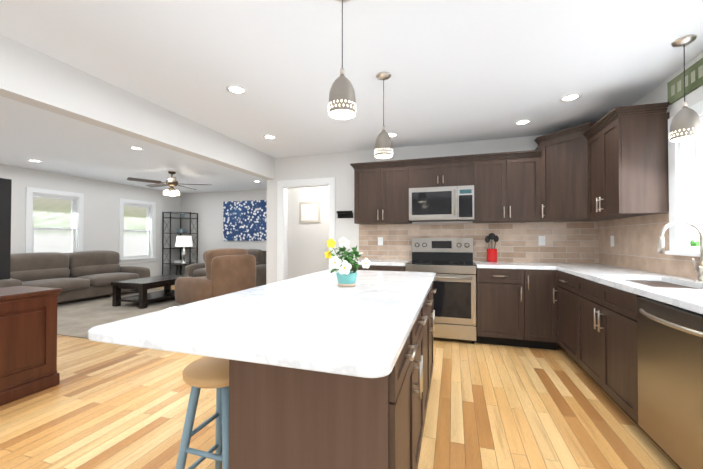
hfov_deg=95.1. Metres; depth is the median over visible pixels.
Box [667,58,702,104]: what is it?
sign
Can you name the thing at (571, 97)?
recessed light
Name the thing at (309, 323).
island countertop
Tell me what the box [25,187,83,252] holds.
living room window
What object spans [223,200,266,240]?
framed picture
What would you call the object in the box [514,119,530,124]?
recessed light
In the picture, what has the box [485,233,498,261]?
utensil crock
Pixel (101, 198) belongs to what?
wall
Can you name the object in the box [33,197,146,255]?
backdrop
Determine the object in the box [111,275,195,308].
coffee table
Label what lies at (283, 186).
door frame
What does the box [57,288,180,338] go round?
rug
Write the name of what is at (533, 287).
base cabinet
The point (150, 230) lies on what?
living room window
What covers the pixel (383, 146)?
pendant light
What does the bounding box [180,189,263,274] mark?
wall
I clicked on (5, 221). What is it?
tv
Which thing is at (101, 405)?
floor
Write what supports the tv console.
on the floor
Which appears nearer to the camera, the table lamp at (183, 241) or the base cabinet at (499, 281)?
the base cabinet at (499, 281)
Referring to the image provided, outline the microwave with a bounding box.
[409,185,473,221]
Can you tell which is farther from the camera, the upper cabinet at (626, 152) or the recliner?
the recliner
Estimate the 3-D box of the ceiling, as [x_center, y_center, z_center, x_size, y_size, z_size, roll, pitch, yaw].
[-2.094,-1.331,3.258,9.610,0.100,10.360,0,-1,18]
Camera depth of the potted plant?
2.31 m
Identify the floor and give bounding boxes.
[0,285,679,468]
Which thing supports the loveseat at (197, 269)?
on the floor
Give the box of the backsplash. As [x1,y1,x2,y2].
[359,213,699,279]
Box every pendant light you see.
[328,0,355,119]
[374,72,392,158]
[669,35,701,141]
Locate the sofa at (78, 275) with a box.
[0,250,150,302]
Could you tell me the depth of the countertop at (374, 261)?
3.85 m
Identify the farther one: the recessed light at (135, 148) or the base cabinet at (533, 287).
the recessed light at (135, 148)
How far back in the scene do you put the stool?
1.32 m
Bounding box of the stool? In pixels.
[175,356,228,468]
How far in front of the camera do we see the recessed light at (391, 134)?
4.08 m
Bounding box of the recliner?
[175,248,255,304]
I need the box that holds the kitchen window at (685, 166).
[665,100,702,256]
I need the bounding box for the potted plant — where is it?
[690,240,699,251]
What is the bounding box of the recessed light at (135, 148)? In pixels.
[129,146,142,149]
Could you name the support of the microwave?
in the upper cabinet at (453, 199)
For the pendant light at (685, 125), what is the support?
hanging from the ceiling
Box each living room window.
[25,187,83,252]
[119,198,156,263]
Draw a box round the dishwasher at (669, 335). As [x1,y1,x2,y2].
[637,296,702,468]
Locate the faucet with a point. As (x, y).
(660, 248)
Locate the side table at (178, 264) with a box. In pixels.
[170,263,192,274]
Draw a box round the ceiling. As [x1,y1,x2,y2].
[0,0,702,193]
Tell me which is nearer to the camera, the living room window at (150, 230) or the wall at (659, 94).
the wall at (659, 94)
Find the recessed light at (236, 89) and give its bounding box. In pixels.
[226,85,246,94]
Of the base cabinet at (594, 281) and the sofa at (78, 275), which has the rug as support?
the sofa at (78, 275)
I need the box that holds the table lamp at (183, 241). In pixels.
[175,236,192,263]
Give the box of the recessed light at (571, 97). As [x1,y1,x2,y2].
[560,93,581,101]
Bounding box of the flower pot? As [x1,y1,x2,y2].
[324,237,370,286]
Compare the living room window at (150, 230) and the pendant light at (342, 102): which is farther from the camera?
the living room window at (150, 230)
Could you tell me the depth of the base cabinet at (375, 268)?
4.03 m
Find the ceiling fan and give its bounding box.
[127,171,210,195]
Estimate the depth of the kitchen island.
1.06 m
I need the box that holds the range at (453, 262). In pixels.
[406,238,475,343]
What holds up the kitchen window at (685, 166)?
in the wall at (659, 94)
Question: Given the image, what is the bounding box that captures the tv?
[0,178,11,279]
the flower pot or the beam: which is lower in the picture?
the flower pot
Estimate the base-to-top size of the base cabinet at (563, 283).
0.880 m
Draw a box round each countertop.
[88,269,435,384]
[354,258,607,269]
[556,266,702,309]
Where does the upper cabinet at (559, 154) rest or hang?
attached to the wall at (307, 248)
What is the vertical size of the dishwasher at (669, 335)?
0.875 m
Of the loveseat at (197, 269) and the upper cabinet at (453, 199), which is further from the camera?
the loveseat at (197, 269)
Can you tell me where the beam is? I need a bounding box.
[0,34,274,179]
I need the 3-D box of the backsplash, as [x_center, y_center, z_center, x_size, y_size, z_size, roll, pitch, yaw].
[1.008,0.076,2.619,3.038,0.510,3.668,0,-1,18]
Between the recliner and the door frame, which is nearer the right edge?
the door frame
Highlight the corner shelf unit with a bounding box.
[162,212,197,274]
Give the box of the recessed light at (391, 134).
[388,133,397,136]
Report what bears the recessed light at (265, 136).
in the ceiling
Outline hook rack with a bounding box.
[337,211,352,217]
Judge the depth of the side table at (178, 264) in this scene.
8.35 m
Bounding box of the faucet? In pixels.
[657,220,702,282]
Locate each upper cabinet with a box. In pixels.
[352,162,411,225]
[408,158,475,181]
[408,178,475,221]
[472,154,535,225]
[528,122,619,221]
[580,106,669,221]
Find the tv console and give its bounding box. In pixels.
[0,286,61,405]
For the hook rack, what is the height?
0.113 m
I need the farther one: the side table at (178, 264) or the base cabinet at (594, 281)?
the side table at (178, 264)
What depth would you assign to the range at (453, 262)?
3.78 m
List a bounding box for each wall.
[0,164,179,276]
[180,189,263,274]
[264,135,542,283]
[631,52,702,117]
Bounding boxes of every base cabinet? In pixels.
[351,262,399,270]
[484,266,523,345]
[516,266,551,349]
[552,270,579,365]
[576,274,702,414]
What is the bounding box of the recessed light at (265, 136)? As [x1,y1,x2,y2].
[263,135,275,138]
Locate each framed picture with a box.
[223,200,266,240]
[299,202,319,222]
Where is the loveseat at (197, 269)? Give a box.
[185,249,265,286]
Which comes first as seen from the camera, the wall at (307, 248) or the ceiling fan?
the wall at (307, 248)
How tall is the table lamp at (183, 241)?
0.740 m
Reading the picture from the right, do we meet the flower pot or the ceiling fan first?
the flower pot
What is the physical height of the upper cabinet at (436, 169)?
0.340 m
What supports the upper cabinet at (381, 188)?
attached to the wall at (307, 248)
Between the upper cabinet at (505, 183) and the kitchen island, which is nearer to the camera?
the kitchen island
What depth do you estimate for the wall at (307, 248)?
5.13 m
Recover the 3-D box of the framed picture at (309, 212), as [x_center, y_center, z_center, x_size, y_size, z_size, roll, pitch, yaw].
[-0.813,-0.430,6.247,0.440,0.405,0.022,0,-1,18]
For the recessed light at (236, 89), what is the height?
0.006 m
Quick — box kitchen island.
[229,281,436,468]
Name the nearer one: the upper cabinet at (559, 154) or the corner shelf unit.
the upper cabinet at (559, 154)
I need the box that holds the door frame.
[277,177,334,281]

